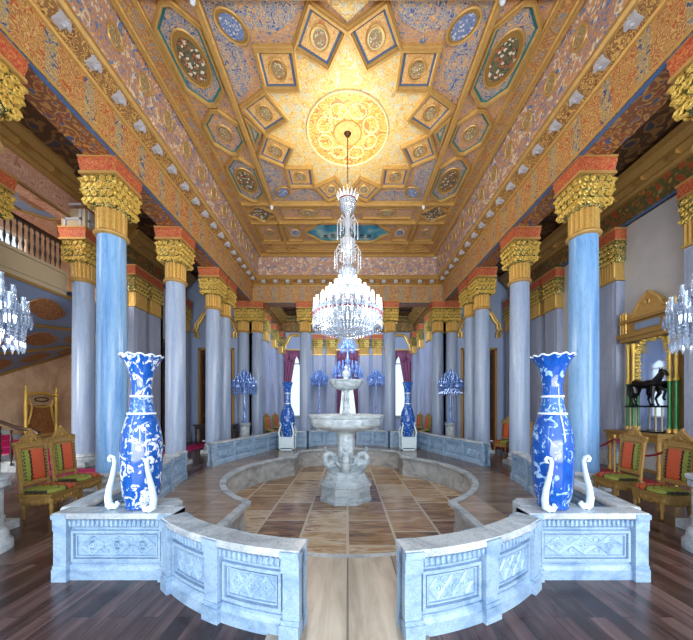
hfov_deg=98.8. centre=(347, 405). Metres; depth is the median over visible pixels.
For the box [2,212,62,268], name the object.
gallery railing
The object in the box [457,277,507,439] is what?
wall
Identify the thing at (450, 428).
pedestal
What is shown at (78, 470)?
runner rug
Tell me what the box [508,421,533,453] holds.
chair
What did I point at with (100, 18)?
cornice
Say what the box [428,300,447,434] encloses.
column
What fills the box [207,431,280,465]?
balustrade
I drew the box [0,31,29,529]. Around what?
column
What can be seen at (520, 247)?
column
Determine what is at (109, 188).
column
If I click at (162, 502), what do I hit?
block
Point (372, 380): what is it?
crystal pendant
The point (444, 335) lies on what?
wall
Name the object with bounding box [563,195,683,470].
wall
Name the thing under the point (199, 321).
trim
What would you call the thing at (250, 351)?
wall
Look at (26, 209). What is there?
ceiling
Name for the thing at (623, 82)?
ceiling beam
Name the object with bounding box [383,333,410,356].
trim
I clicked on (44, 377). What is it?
wall
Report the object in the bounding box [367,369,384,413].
candelabra
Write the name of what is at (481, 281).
column
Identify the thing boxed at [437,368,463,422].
candelabra
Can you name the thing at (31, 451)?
chair
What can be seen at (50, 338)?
staircase underside
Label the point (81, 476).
seat cushion
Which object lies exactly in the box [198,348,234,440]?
door
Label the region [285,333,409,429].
wall
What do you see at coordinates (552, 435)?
floor vase
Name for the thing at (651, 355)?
mirror glass
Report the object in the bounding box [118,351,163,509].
floor vase
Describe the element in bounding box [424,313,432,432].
pilaster
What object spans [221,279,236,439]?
column
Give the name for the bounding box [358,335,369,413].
pilaster
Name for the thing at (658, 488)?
seat cushion
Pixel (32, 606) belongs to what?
floor
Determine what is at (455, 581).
wall
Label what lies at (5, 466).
staircase
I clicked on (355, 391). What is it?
drape
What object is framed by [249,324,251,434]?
wall
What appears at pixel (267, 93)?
ceiling
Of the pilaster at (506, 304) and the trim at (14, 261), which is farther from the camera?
the pilaster at (506, 304)
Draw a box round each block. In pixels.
[119,498,182,506]
[513,498,577,512]
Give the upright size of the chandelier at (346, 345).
4.430 m
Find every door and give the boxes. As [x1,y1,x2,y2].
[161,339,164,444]
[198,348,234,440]
[461,348,496,440]
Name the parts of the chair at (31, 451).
leg, frame, tassel trim, seat frame, leg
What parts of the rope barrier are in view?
post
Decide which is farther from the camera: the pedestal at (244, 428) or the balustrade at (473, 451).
the pedestal at (244, 428)
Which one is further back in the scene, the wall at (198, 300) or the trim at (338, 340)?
the trim at (338, 340)
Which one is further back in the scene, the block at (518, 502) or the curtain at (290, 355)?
the curtain at (290, 355)
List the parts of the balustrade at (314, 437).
post, post, panel frame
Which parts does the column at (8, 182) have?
capital plate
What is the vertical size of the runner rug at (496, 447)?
0.016 m
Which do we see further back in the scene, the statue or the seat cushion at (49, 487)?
the statue
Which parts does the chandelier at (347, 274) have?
arm, lamp shade, lamp shade, arm, crook arm, crook arm, crook arm, crook arm, crook arm, glass stem, crown, chain, crook arm, crook arm, crook arm, crook arm, crook arm, crook arm, arm, lamp shade, lamp shade, arm, arm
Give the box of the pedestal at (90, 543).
[50,507,185,581]
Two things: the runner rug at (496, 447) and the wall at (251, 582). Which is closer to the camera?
the wall at (251, 582)
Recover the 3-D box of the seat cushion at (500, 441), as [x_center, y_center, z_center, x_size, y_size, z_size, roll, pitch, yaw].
[5.350,1.205,10.200,0.465,0.080,0.465,0,0,-29]
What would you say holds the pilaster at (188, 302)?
attached to the wall at (164, 292)
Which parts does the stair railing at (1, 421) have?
handrail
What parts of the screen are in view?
post, panel, rail, rail, post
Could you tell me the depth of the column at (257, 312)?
13.28 m
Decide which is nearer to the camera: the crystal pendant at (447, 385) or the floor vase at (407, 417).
the floor vase at (407, 417)
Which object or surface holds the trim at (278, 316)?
attached to the wall at (250, 351)
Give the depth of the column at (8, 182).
5.96 m
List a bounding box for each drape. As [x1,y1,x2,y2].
[284,358,294,402]
[337,358,344,413]
[349,358,357,413]
[400,358,410,381]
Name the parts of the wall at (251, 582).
post, panel frame, post, panel frame, post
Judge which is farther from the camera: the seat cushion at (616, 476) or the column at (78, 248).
the column at (78, 248)
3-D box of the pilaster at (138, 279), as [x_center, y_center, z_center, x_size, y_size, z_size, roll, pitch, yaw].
[-7.133,-1.534,10.152,0.335,6.268,0.796,0,0,0]
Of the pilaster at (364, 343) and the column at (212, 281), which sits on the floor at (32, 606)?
the column at (212, 281)
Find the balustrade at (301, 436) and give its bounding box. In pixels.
[280,431,306,446]
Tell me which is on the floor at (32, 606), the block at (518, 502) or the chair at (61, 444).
the chair at (61, 444)
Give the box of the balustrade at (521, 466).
[510,451,640,509]
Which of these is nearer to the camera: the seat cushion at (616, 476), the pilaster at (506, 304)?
the seat cushion at (616, 476)
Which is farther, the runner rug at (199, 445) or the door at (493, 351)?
the door at (493, 351)
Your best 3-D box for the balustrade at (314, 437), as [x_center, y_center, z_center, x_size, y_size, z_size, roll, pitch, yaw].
[-0.962,1.290,12.063,1.442,0.620,0.325,0,0,-25]
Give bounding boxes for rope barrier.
[600,434,677,486]
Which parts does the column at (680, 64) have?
capital plate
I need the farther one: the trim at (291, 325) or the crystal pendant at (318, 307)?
the trim at (291, 325)
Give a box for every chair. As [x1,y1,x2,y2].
[11,428,80,519]
[47,425,103,503]
[263,413,276,432]
[272,413,280,430]
[414,412,422,430]
[418,413,431,432]
[492,415,508,453]
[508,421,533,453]
[592,425,648,502]
[630,428,692,520]
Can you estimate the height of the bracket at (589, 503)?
0.514 m
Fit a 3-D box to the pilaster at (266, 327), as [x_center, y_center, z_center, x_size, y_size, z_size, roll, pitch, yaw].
[-4.183,-1.534,15.302,0.335,6.268,0.796,0,0,0]
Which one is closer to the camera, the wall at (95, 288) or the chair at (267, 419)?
the wall at (95, 288)
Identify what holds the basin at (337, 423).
in the fountain
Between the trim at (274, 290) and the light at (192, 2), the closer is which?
the light at (192, 2)
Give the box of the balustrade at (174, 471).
[60,451,187,510]
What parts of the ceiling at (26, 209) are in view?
panel, moulding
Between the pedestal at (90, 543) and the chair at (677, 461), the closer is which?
the pedestal at (90, 543)
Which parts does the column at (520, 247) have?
capital plate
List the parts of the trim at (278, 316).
cornice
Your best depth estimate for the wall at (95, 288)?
11.68 m
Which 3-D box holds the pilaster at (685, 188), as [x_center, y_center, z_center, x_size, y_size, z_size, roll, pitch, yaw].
[7.133,-1.534,5.949,0.335,6.268,0.796,0,0,0]
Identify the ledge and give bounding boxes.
[164,445,534,524]
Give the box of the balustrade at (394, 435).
[389,431,417,446]
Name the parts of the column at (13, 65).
capital plate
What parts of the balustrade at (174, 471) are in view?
panel frame, post, panel frame, post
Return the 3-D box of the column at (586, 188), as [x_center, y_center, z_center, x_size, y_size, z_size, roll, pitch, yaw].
[4.660,-1.534,5.872,0.734,6.268,0.733,0,0,0]
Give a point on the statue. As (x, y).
(636, 386)
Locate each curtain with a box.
[284,349,310,402]
[336,349,358,413]
[384,349,410,381]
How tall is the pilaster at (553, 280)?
6.268 m
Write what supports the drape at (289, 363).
hanging from the curtain at (290, 355)
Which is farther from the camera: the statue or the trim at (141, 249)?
the trim at (141, 249)
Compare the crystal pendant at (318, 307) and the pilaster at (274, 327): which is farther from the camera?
the pilaster at (274, 327)
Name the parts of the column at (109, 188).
capital plate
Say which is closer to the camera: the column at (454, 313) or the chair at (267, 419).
the column at (454, 313)
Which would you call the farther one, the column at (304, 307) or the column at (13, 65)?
the column at (304, 307)
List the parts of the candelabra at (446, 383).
glass stem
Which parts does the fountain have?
stem, stem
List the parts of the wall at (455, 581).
post, panel frame, post, panel frame, post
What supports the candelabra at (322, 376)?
on the pedestal
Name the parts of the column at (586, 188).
capital plate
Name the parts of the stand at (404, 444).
leg, leg, leg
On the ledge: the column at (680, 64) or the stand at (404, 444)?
the stand at (404, 444)
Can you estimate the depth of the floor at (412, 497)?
5.56 m
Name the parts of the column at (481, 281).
capital plate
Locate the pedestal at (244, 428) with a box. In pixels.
[238,422,250,436]
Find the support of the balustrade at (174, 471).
on the floor at (32, 606)
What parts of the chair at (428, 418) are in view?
frame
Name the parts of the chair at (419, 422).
frame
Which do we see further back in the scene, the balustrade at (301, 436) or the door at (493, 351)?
the door at (493, 351)
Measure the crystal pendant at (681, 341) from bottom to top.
0.620 m
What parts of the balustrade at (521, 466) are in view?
post, panel frame, post, panel frame, panel frame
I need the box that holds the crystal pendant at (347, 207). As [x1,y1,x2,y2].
[337,197,357,278]
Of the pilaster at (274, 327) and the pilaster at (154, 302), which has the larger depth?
the pilaster at (274, 327)
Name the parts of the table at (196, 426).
leg, leg, modesty panel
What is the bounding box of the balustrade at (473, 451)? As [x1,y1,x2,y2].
[417,431,489,465]
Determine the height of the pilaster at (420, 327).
6.268 m
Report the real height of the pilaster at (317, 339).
6.268 m
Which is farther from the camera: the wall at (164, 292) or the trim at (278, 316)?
the trim at (278, 316)
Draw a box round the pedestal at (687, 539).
[681,473,692,552]
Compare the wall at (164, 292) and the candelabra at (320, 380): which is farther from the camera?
the candelabra at (320, 380)
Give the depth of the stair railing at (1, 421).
7.08 m
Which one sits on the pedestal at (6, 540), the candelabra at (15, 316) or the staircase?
the candelabra at (15, 316)
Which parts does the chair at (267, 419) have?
frame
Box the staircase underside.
[0,270,95,375]
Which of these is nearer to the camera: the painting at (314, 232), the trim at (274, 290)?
the painting at (314, 232)
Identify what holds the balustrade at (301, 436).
on the floor at (32, 606)
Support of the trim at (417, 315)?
attached to the wall at (444, 323)
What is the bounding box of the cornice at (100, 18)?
[67,0,627,274]
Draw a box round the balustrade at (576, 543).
[516,507,651,581]
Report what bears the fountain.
on the floor at (412, 497)
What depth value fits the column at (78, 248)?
7.85 m
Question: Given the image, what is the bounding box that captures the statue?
[627,368,669,404]
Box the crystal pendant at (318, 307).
[312,297,382,339]
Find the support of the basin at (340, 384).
in the fountain
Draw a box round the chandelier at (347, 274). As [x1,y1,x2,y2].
[312,130,383,341]
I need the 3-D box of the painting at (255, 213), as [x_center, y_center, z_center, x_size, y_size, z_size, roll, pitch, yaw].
[-2.950,-6.610,10.160,0.763,0.040,0.709,0,0,42]
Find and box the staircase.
[0,430,50,471]
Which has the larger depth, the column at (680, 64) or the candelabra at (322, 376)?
the candelabra at (322, 376)
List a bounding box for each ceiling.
[12,191,60,239]
[19,99,199,276]
[110,0,584,256]
[282,307,412,315]
[495,98,682,276]
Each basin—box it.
[307,414,384,432]
[328,379,363,389]
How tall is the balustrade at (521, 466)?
0.620 m
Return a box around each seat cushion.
[23,482,75,493]
[56,472,99,481]
[494,439,508,442]
[596,472,638,480]
[635,483,690,494]
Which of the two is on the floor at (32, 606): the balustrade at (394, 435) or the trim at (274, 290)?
the balustrade at (394, 435)
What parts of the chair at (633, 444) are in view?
leg, seat frame, tassel trim, frame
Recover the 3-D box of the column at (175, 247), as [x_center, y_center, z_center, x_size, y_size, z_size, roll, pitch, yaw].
[-4.660,-1.534,8.052,0.734,6.268,0.733,0,0,0]
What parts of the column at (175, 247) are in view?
capital plate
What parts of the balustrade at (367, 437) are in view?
post, post, panel frame, post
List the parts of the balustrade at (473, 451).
panel frame, post, panel frame, post, panel frame, post, panel frame, post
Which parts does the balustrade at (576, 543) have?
post, panel frame, post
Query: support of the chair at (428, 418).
on the floor at (32, 606)
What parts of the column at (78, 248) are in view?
capital plate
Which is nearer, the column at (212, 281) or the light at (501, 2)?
the light at (501, 2)
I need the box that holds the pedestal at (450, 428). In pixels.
[444,422,456,436]
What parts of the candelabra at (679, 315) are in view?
lamp shade, lamp shade, arm, arm, arm, lamp shade, lamp shade, arm, arm, lamp shade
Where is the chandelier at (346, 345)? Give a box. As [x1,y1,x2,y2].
[331,338,363,378]
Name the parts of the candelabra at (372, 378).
glass stem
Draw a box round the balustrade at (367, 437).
[356,430,389,446]
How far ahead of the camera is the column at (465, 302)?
11.01 m
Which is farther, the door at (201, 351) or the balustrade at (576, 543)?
the door at (201, 351)
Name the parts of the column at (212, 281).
capital plate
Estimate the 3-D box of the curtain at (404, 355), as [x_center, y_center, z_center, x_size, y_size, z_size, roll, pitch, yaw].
[3.320,-1.127,19.472,1.805,5.155,0.190,0,0,0]
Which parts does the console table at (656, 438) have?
leg, leg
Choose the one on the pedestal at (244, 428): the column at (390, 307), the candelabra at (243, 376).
the candelabra at (243, 376)
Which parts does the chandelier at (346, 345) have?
glass stem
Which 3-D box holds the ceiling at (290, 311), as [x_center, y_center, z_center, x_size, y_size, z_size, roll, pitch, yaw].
[0.000,-5.805,16.800,8.900,0.190,6.000,0,0,0]
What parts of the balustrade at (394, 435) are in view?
post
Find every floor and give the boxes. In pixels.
[0,430,692,639]
[216,448,483,639]
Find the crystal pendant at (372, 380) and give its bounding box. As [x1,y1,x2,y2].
[367,377,383,385]
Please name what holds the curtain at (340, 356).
hanging from the window
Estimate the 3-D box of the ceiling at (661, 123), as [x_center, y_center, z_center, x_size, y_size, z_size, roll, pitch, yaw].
[6.150,-5.910,5.300,2.400,0.180,17.000,0,0,0]
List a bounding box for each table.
[193,424,238,443]
[603,429,674,479]
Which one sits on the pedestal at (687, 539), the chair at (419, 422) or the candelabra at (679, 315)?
the candelabra at (679, 315)
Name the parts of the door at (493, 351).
panel, panel, panel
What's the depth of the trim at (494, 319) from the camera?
13.44 m
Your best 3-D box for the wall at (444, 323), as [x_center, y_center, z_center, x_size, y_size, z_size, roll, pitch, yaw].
[4.475,-2.200,16.750,0.250,7.600,6.100,0,0,0]
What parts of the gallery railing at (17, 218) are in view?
handrail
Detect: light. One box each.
[189,0,195,5]
[499,0,505,5]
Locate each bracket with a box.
[104,454,120,509]
[141,456,157,512]
[541,456,557,511]
[578,454,594,509]
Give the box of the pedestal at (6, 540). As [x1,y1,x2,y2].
[0,473,13,553]
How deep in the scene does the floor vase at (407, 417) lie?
10.85 m
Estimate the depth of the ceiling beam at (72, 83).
5.17 m
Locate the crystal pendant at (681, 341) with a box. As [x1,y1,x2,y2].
[667,303,692,354]
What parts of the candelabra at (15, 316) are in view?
lamp shade, lamp shade, arm, arm, lamp shade, lamp shade, arm, arm, arm, lamp shade, lamp shade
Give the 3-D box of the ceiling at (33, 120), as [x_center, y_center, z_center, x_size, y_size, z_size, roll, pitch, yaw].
[-6.150,-5.910,5.300,2.400,0.180,17.000,0,0,0]
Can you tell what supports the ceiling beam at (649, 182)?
attached to the wall at (654, 260)
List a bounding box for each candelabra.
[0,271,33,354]
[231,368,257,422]
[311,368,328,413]
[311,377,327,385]
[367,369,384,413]
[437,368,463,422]
[662,274,692,354]
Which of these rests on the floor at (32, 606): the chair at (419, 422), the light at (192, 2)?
the chair at (419, 422)
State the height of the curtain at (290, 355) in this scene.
5.155 m
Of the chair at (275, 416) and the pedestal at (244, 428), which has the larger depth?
the chair at (275, 416)
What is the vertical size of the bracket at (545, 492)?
0.514 m
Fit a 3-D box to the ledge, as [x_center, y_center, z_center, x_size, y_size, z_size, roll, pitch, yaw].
[0.030,1.600,7.200,7.240,0.001,9.904,0,0,0]
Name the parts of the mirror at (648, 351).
entablature panel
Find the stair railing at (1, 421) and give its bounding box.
[0,420,40,465]
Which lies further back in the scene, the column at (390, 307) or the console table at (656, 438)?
the column at (390, 307)
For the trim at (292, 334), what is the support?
attached to the wall at (400, 342)
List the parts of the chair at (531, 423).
frame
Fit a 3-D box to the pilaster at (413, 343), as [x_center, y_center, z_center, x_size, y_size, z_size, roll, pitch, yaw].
[4.183,-1.534,18.998,0.335,6.268,0.796,0,0,0]
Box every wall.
[0,218,71,447]
[95,288,162,436]
[127,288,187,417]
[159,512,307,639]
[188,277,237,440]
[249,323,278,435]
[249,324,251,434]
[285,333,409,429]
[395,512,542,639]
[417,323,445,430]
[443,324,445,434]
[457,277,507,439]
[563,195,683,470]
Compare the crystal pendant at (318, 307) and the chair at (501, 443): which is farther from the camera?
the chair at (501, 443)
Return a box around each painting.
[249,207,273,219]
[307,225,387,240]
[421,207,445,219]
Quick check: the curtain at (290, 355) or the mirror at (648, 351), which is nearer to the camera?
the mirror at (648, 351)
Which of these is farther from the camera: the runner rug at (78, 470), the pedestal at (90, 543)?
the runner rug at (78, 470)
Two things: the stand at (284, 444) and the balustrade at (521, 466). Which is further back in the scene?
the stand at (284, 444)
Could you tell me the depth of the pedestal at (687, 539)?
3.33 m
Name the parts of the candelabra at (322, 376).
glass stem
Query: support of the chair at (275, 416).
on the floor at (32, 606)
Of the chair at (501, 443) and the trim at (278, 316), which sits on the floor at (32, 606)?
the chair at (501, 443)
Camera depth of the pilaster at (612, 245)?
7.96 m
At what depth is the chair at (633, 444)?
5.03 m
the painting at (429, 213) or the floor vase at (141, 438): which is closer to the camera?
the floor vase at (141, 438)
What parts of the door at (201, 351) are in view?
panel, panel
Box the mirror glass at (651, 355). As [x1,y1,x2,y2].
[636,335,672,430]
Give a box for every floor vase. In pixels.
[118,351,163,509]
[280,382,294,436]
[400,382,414,436]
[530,351,576,509]
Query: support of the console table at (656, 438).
on the floor at (32, 606)
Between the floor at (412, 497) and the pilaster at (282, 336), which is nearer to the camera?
the floor at (412, 497)
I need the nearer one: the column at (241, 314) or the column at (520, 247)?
the column at (520, 247)
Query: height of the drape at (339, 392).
4.853 m
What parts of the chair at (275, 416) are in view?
frame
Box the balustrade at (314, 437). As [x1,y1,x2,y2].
[307,430,337,446]
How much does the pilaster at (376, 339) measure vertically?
6.268 m
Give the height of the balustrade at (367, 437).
0.620 m
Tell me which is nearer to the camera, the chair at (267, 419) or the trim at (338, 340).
the chair at (267, 419)
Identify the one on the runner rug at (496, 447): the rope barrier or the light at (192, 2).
the rope barrier
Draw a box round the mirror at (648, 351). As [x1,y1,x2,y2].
[616,289,683,433]
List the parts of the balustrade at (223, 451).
post, panel frame, post, panel frame, post, panel frame, post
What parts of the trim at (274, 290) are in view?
gilt moulding, bead moulding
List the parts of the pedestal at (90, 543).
post, panel frame, post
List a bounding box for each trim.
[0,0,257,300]
[0,241,68,295]
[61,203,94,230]
[127,229,195,297]
[192,311,237,337]
[253,275,441,306]
[267,307,286,331]
[282,316,412,332]
[285,333,311,356]
[335,333,359,356]
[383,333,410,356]
[408,307,427,331]
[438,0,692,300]
[457,311,502,337]
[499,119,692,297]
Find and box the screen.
[23,384,58,435]
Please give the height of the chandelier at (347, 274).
5.085 m
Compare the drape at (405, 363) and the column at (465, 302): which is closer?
the column at (465, 302)
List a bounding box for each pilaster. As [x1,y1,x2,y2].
[127,264,150,411]
[146,275,164,426]
[186,298,192,442]
[263,313,270,433]
[271,324,279,429]
[278,332,285,426]
[312,334,323,429]
[325,334,336,413]
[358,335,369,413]
[371,334,382,429]
[409,332,416,426]
[415,324,423,429]
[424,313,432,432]
[502,298,509,439]
[530,278,544,441]
[540,267,564,353]
[599,227,626,466]
[674,175,692,438]
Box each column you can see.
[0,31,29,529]
[0,167,17,484]
[57,226,95,466]
[77,154,142,490]
[153,226,195,464]
[197,266,227,453]
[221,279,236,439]
[233,300,250,437]
[247,300,267,435]
[296,300,312,430]
[382,300,399,430]
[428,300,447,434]
[444,300,461,436]
[458,278,474,439]
[467,266,497,453]
[499,226,541,465]
[553,154,618,490]
[666,33,692,529]
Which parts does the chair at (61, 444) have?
frame, tassel trim, leg, seat frame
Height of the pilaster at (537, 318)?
6.268 m
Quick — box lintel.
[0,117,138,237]
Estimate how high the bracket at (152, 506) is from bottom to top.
0.514 m
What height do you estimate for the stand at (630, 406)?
0.618 m
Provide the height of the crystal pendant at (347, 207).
1.879 m
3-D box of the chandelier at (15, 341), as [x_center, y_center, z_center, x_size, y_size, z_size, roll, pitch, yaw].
[-4.038,-0.925,3.210,0.807,0.620,0.808,0,0,0]
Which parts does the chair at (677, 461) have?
leg, seat frame, leg, frame, tassel trim, leg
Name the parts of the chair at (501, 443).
seat frame, frame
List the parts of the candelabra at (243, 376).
glass stem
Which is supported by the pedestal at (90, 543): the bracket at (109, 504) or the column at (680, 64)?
the bracket at (109, 504)
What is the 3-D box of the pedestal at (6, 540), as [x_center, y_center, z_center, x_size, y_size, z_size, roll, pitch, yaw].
[-4.040,1.189,3.210,0.582,0.822,0.582,0,0,0]
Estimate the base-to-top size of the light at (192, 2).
0.110 m
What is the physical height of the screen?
2.300 m
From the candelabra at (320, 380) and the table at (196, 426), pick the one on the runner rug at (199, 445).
the table at (196, 426)
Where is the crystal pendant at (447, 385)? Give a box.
[439,380,462,394]
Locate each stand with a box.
[278,422,296,449]
[398,422,416,449]
[625,405,668,432]
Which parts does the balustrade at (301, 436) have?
post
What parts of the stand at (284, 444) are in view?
leg, leg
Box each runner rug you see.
[50,469,94,475]
[163,442,204,455]
[490,443,689,490]
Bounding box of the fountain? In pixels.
[307,366,384,505]
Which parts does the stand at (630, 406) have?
leg, leg, leg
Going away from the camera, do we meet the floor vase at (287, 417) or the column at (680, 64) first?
the column at (680, 64)

